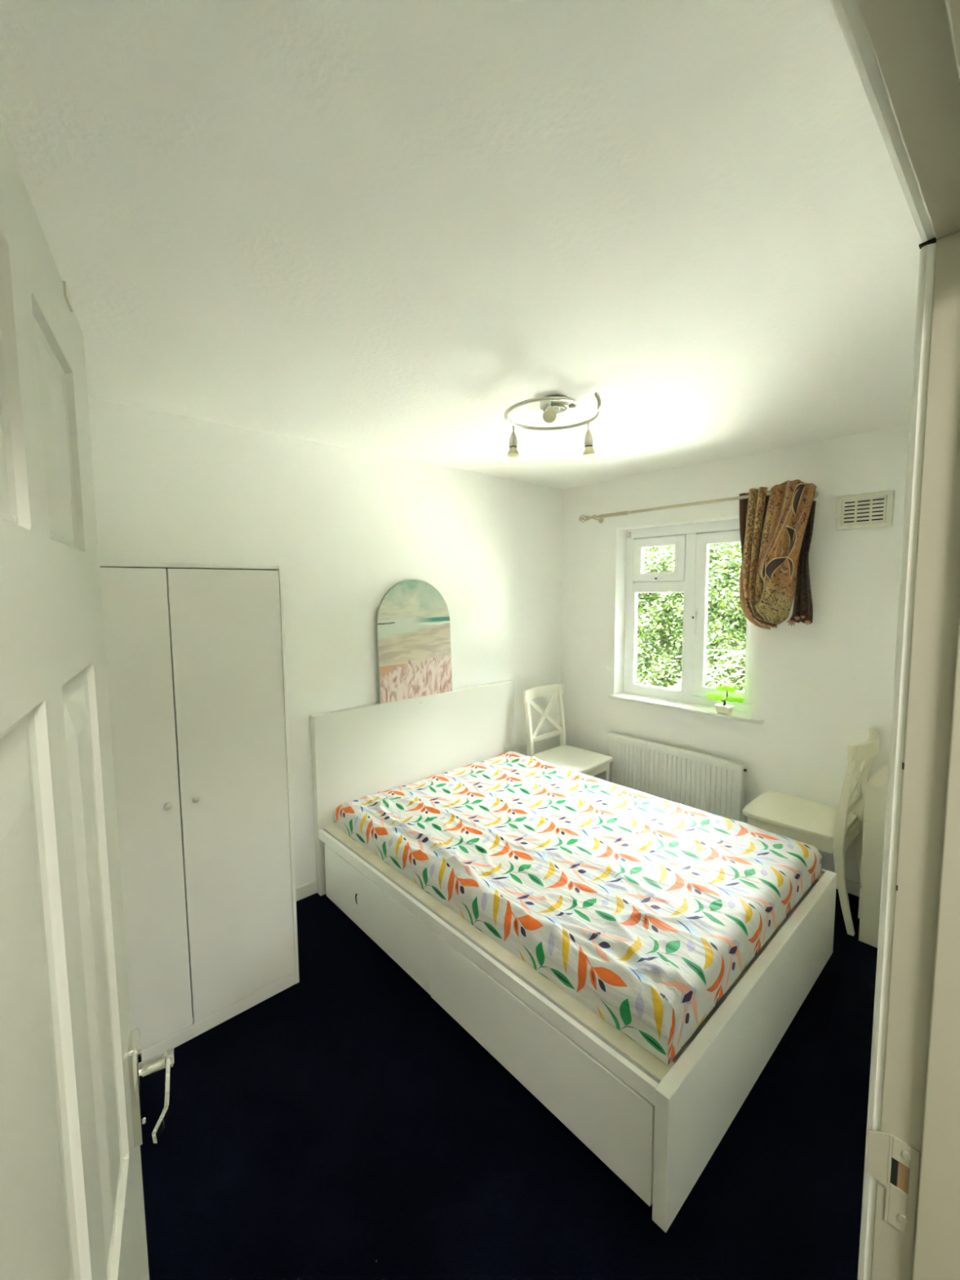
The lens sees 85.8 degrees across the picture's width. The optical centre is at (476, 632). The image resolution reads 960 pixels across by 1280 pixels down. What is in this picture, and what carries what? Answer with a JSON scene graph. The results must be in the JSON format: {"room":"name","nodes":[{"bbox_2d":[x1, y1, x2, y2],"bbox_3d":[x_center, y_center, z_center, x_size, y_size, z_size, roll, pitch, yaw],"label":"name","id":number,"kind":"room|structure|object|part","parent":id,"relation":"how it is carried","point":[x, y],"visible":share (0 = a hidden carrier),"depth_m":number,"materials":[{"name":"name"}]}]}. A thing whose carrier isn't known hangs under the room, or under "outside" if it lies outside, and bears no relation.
{"room":"bedroom","nodes":[
{"label":"bedroom","id":0,"kind":"room"},
{"bbox_2d":[88,397,562,887],"bbox_3d":[-0.642,0.190,3.094,4.009,2.445,0.150,-5,7,-42],"label":"wall","id":1,"kind":"structure","parent":0,"point":[344,526],"depth_m":2.84,"materials":[{"name":"white paint"}]},
{"bbox_2d":[295,880,316,901],"bbox_3d":[-0.625,1.381,3.091,3.579,0.072,0.014,-5,7,-42],"label":"baseboard","id":2,"kind":"structure","parent":1,"relation":"attached to","point":[306,890],"depth_m":2.81,"materials":[{"name":"paint"}]},
{"bbox_2d":[0,0,922,488],"bbox_3d":[0.463,-0.956,1.155,4.809,0.150,4.370,-5,7,-42],"label":"ceiling","id":3,"kind":"structure","parent":0,"point":[392,228],"depth_m":1.08,"materials":[{"name":"white paint"}]},
{"bbox_2d":[503,392,601,457],"bbox_3d":[0.302,-0.855,2.117,0.443,0.210,0.395,-5,7,-42],"label":"ceiling spotlight","id":4,"kind":"object","parent":3,"relation":"attached to","point":[552,405],"visible":1,"depth_m":2.13,"materials":[{"name":"silver metal"}]},
{"bbox_2d":[140,888,877,1279],"bbox_3d":[0.381,1.623,1.280,4.529,0.120,4.370,-5,7,-42],"label":"floor","id":5,"kind":"structure","parent":0,"point":[342,1124],"depth_m":1.52,"materials":[{"name":"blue carpet"}]},
{"bbox_2d":[99,561,299,1061],"bbox_3d":[-1.245,0.624,2.063,0.807,1.766,0.590,-5,7,-42],"label":"wardrobe","id":6,"kind":"object","parent":5,"relation":"on","point":[197,674],"visible":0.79,"depth_m":1.90,"materials":[{"name":"wood"}]},
{"bbox_3d":[-1.215,0.634,1.738,0.383,1.694,0.016,-5,7,-42],"label":"door","id":7,"kind":"part","parent":6,"relation":"part of","materials":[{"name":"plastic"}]},
{"bbox_3d":[-1.090,0.611,1.821,0.025,0.025,0.026,-5,7,-42],"label":"knob","id":8,"kind":"part","parent":6,"relation":"part of","materials":[{"name":"white paint"}]},
{"bbox_3d":[-1.261,-0.249,1.998,0.777,0.015,0.565,-5,7,-42],"label":"panel","id":9,"kind":"part","parent":6,"relation":"part of","materials":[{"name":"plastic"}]},
{"bbox_3d":[-1.024,0.606,1.881,0.025,0.025,0.026,-5,7,-42],"label":"knob","id":10,"kind":"part","parent":6,"relation":"part of","materials":[{"name":"white paint"}]},
{"bbox_3d":[-0.927,0.610,1.997,0.386,1.694,0.016,-5,7,-42],"label":"door","id":11,"kind":"part","parent":6,"relation":"part of","materials":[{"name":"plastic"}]},
{"bbox_3d":[-0.959,0.598,2.336,0.015,1.766,0.565,-5,7,-42],"label":"panel","id":12,"kind":"part","parent":6,"relation":"part of","materials":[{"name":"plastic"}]},
{"bbox_2d":[524,684,613,782],"bbox_3d":[0.652,0.886,3.752,0.436,0.925,0.552,-5,7,-42],"label":"dining chair","id":13,"kind":"object","parent":5,"relation":"on","point":[582,761],"visible":0.72,"depth_m":3.77,"materials":[{"name":"white paint"}]},
{"bbox_3d":[0.374,0.888,3.783,0.028,0.920,0.101,-5,7,-42],"label":"leg","id":14,"kind":"part","parent":13,"relation":"part of","materials":[{"name":"white paint"}]},
{"bbox_3d":[0.488,0.452,3.893,0.436,0.080,0.075,-5,7,-42],"label":"crest rail","id":15,"kind":"part","parent":13,"relation":"part of","materials":[{"name":"white paint"}]},
{"bbox_3d":[0.527,0.776,3.880,0.344,0.035,0.020,-5,7,-42],"label":"rail","id":16,"kind":"part","parent":13,"relation":"part of","materials":[{"name":"white paint"}]},
{"bbox_3d":[0.650,0.865,4.031,0.028,0.920,0.101,-5,7,-42],"label":"leg","id":17,"kind":"part","parent":13,"relation":"part of","materials":[{"name":"white paint"}]},
{"bbox_3d":[0.684,0.907,3.718,0.432,0.024,0.455,-5,7,-42],"label":"seat","id":18,"kind":"part","parent":13,"relation":"part of","materials":[{"name":"white paint"}]},
{"bbox_3d":[0.929,1.131,3.730,0.038,0.435,0.038,-5,7,-42],"label":"leg","id":19,"kind":"part","parent":13,"relation":"part of","materials":[{"name":"white paint"}]},
{"bbox_2d":[310,680,836,1232],"bbox_3d":[0.364,0.952,2.567,1.528,1.000,2.058,-5,7,-42],"label":"bed","id":20,"kind":"object","parent":5,"relation":"on","point":[656,1125],"visible":0.55,"depth_m":1.83,"materials":[{"name":"white paint"}]},
{"bbox_3d":[-0.492,1.297,2.422,0.017,0.284,0.930,-5,7,-42],"label":"drawer","id":21,"kind":"part","parent":20,"relation":"part of","materials":[{"name":"white wood"}]},
{"bbox_3d":[-0.308,0.894,3.309,1.528,1.000,0.052,-5,7,-42],"label":"headboard","id":22,"kind":"part","parent":20,"relation":"part of","materials":[{"name":"white paint"}]},
{"bbox_2d":[376,579,452,703],"bbox_3d":[-0.377,0.039,3.186,0.540,0.726,0.042,-5,7,-42],"label":"picture","id":23,"kind":"object","parent":20,"relation":"on","point":[413,631],"visible":1,"depth_m":3.16,"materials":[{"name":"multicoloured paper"}]},
{"bbox_3d":[-0.190,1.147,2.073,0.018,0.052,1.966,-5,7,-42],"label":"rail","id":24,"kind":"part","parent":20,"relation":"part of","materials":[{"name":"white wood"}]},
{"bbox_3d":[0.142,1.353,1.720,0.017,0.288,0.962,-5,7,-42],"label":"drawer","id":25,"kind":"part","parent":20,"relation":"part of","materials":[{"name":"white wood"}]},
{"bbox_2d":[333,751,822,1064],"bbox_3d":[0.384,0.989,2.571,1.402,0.172,1.942,-5,7,-42],"label":"mattress","id":26,"kind":"object","parent":20,"relation":"on","point":[643,908],"visible":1,"depth_m":2.09,"materials":[{"name":"multicoloured fabric"}]},
{"bbox_3d":[1.042,1.320,1.846,1.528,0.378,0.040,-5,7,-42],"label":"footboard","id":27,"kind":"part","parent":20,"relation":"part of","materials":[{"name":"white wood"}]},
{"bbox_2d":[742,728,879,936],"bbox_3d":[1.767,0.962,2.749,0.436,0.925,0.552,-5,7,-42],"label":"dining chair","id":28,"kind":"object","parent":5,"relation":"on","point":[828,828],"visible":0.88,"depth_m":2.63,"materials":[{"name":"beige paint"}]},
{"bbox_3d":[1.494,1.205,2.812,0.038,0.435,0.038,-5,7,-42],"label":"leg","id":29,"kind":"part","parent":28,"relation":"part of","materials":[{"name":"beige paint"}]},
{"bbox_3d":[1.735,0.978,2.787,0.432,0.024,0.455,-5,7,-42],"label":"seat","id":30,"kind":"part","parent":28,"relation":"part of","materials":[{"name":"beige paint"}]},
{"bbox_3d":[1.769,0.988,2.471,0.028,0.920,0.101,-5,7,-42],"label":"leg","id":31,"kind":"part","parent":28,"relation":"part of","materials":[{"name":"beige paint"}]},
{"bbox_3d":[1.889,0.873,2.604,0.344,0.035,0.020,-5,7,-42],"label":"rail","id":32,"kind":"part","parent":28,"relation":"part of","materials":[{"name":"beige paint"}]},
{"bbox_3d":[1.923,0.555,2.537,0.436,0.080,0.075,-5,7,-42],"label":"crest rail","id":33,"kind":"part","parent":28,"relation":"part of","materials":[{"name":"beige paint"}]},
{"bbox_3d":[2.045,0.965,2.719,0.028,0.920,0.101,-5,7,-42],"label":"leg","id":34,"kind":"part","parent":28,"relation":"part of","materials":[{"name":"beige paint"}]},
{"bbox_2d":[857,763,888,947],"bbox_3d":[2.071,1.073,2.399,0.408,0.758,0.430,-5,7,-42],"label":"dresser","id":35,"kind":"object","parent":5,"relation":"on","point":[876,788],"visible":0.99,"depth_m":2.38,"materials":[{"name":"beige paint"}]},
{"bbox_3d":[1.947,1.260,2.555,0.388,0.154,0.015,-5,7,-42],"label":"drawer","id":36,"kind":"part","parent":35,"relation":"part of","materials":[{"name":"beige paint"}]},
{"bbox_3d":[1.945,1.100,2.541,0.388,0.154,0.015,-5,7,-42],"label":"drawer","id":37,"kind":"part","parent":35,"relation":"part of","materials":[{"name":"beige paint"}]},
{"bbox_3d":[1.944,0.941,2.527,0.388,0.154,0.015,-5,7,-42],"label":"drawer","id":38,"kind":"part","parent":35,"relation":"part of","materials":[{"name":"beige paint"}]},
{"bbox_3d":[1.943,0.783,2.514,0.388,0.151,0.015,-5,7,-42],"label":"drawer","id":39,"kind":"part","parent":35,"relation":"part of","materials":[{"name":"beige paint"}]},
{"bbox_3d":[2.074,0.705,2.360,0.408,0.018,0.410,-5,7,-42],"label":"panel","id":40,"kind":"part","parent":35,"relation":"part of","materials":[{"name":"beige paint"}]},
{"bbox_2d":[713,703,733,714],"bbox_3d":[1.556,0.485,3.254,0.062,0.050,0.100,-5,7,-42],"label":"pot","id":41,"kind":"object","parent":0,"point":[720,708],"depth_m":3.24,"materials":[{"name":"beige ceramic"}]},
{"bbox_2d":[561,424,909,883],"bbox_3d":[2.206,0.198,2.719,0.280,2.445,4.220,-5,7,-42],"label":"wall","id":42,"kind":"structure","parent":0,"point":[820,687],"depth_m":2.99,"materials":[{"name":"white paint"}]},
{"bbox_2d":[606,732,746,822],"bbox_3d":[1.314,1.067,3.510,0.096,0.594,1.015,-5,7,-42],"label":"radiator","id":43,"kind":"object","parent":42,"relation":"attached to","point":[715,785],"visible":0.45,"depth_m":3.40,"materials":[{"name":"white metal"}]},
{"bbox_2d":[608,519,764,724],"bbox_3d":[1.412,-0.108,3.475,0.232,1.240,1.053,-5,7,-42],"label":"window","id":44,"kind":"structure","parent":42,"relation":"in","point":[691,542],"depth_m":3.52,"materials":[{"name":"white plastic"}]},
{"bbox_2d":[626,531,631,537],"bbox_3d":[1.120,-0.719,3.811,0.022,0.045,0.032,-5,7,-42],"label":"bracket","id":45,"kind":"object","parent":44,"relation":"attached to","point":[628,534],"visible":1,"depth_m":3.81,"materials":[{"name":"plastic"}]},
{"bbox_3d":[1.274,-0.380,3.648,0.029,0.020,0.090,-5,7,-42],"label":"casement handle","id":46,"kind":"part","parent":44,"relation":"part of","materials":[{"name":"white plastic"}]},
{"bbox_3d":[1.395,0.501,3.507,0.172,0.022,1.053,-5,7,-42],"label":"sill","id":47,"kind":"part","parent":44,"relation":"part of","materials":[{"name":"paint"}]},
{"bbox_3d":[1.464,-0.072,3.462,0.033,0.170,0.019,-5,7,-42],"label":"casement handle","id":48,"kind":"part","parent":44,"relation":"part of","materials":[{"name":"white plastic"}]},
{"bbox_2d":[704,684,745,714],"bbox_3d":[1.558,0.416,3.248,0.102,0.188,0.260,-5,7,-42],"label":"bonsai","id":49,"kind":"object","parent":44,"relation":"on","point":[720,708],"visible":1,"depth_m":3.23,"materials":[{"name":"green plant"}]},
{"bbox_2d":[578,490,818,523],"bbox_3d":[1.303,-0.804,3.332,0.117,0.066,1.526,-5,7,-42],"label":"curtain rod","id":50,"kind":"object","parent":42,"relation":"attached to","point":[601,517],"visible":0.85,"depth_m":3.37,"materials":[{"name":"gold metal"}]},
{"bbox_3d":[1.302,-0.806,3.286,0.018,0.024,1.455,-5,7,-42],"label":"rod","id":51,"kind":"part","parent":50,"relation":"part of","materials":[{"name":"gold metal"}]},
{"bbox_2d":[739,479,816,629],"bbox_3d":[1.649,-0.418,2.883,0.144,0.817,0.416,-5,7,-42],"label":"curtain","id":52,"kind":"object","parent":50,"relation":"hanging from","point":[775,572],"visible":1,"depth_m":2.84,"materials":[{"name":"brown patterned printed fabric"}]},
{"bbox_2d":[835,878,860,897],"bbox_3d":[1.549,1.342,3.338,0.014,0.072,2.528,-5,7,-42],"label":"baseboard","id":53,"kind":"structure","parent":42,"relation":"attached to","point":[853,887],"depth_m":2.79,"materials":[{"name":"paint"}]},
{"bbox_2d":[835,489,894,529],"bbox_3d":[1.993,-0.625,2.659,0.012,0.176,0.238,-5,7,-42],"label":"air vent","id":54,"kind":"object","parent":42,"relation":"in","point":[873,509],"visible":1,"depth_m":2.65,"materials":[{"name":"plastic"}]},
{"bbox_3d":[0.749,0.378,0.752,4.529,2.445,0.120,-5,7,-42],"label":"wall","id":55,"kind":"structure","parent":0,"visible":0},
{"bbox_2d":[0,122,174,1279],"bbox_3d":[-0.312,0.647,0.393,0.140,1.977,0.726,-3,6,-29],"label":"door","id":56,"kind":"structure","parent":55,"relation":"in","point":[73,1119],"depth_m":0.40,"materials":[{"name":"paint"}]},
{"bbox_2d":[62,280,72,311],"bbox_3d":[-0.462,-0.329,0.524,0.080,0.055,0.036,-3,6,-29],"label":"hook","id":57,"kind":"object","parent":56,"relation":"attached to","point":[67,295],"visible":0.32,"depth_m":0.54,"materials":[{"name":"beige metal"}]},
{"bbox_3d":[-0.451,0.602,0.685,0.010,0.134,0.042,-3,6,-29],"label":"handle plate","id":58,"kind":"part","parent":56,"relation":"part of","materials":[{"name":"silver metal"}]},
{"bbox_3d":[-0.407,0.586,0.655,0.041,0.025,0.116,-3,6,-29],"label":"handle lever","id":59,"kind":"part","parent":56,"relation":"part of","materials":[{"name":"silver metal"}]},
{"bbox_2d":[830,0,959,1279],"bbox_3d":[0.212,0.608,0.294,0.902,2.074,0.139,-5,7,-42],"label":"trim","id":60,"kind":"structure","parent":55,"relation":"attached to","point":[905,54],"depth_m":0.53,"materials":[{"name":"paint"}]},
{"bbox_3d":[0.163,-0.398,0.254,0.902,0.061,0.017,-5,7,-42],"label":"architrave","id":61,"kind":"part","parent":60,"relation":"part of","materials":[{"name":"paint"}]},
{"bbox_3d":[0.469,0.619,0.585,0.002,0.107,0.046,-5,7,-42],"label":"strike plate","id":62,"kind":"part","parent":60,"relation":"part of","materials":[{"name":"paint"}]},
{"bbox_3d":[0.483,0.610,0.622,0.061,2.010,0.017,-5,7,-42],"label":"architrave","id":63,"kind":"part","parent":60,"relation":"part of","materials":[{"name":"paint"}]},
{"label":"outside","id":64,"kind":"structure","parent":0,"visible":0},
{"bbox_3d":[7.645,1.383,6.500,12.691,0.150,38.000,-5,7,-42],"label":"ground","id":65,"kind":"structure","parent":64,"visible":0},
{"bbox_2d":[635,542,746,691],"bbox_3d":[6.053,-0.021,6.302,2.361,2.773,28.001,-5,7,-42],"label":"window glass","id":66,"kind":"object","parent":65,"relation":"on","point":[660,619],"visible":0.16,"depth_m":8.57,"materials":[{"name":"green"}]}
]}

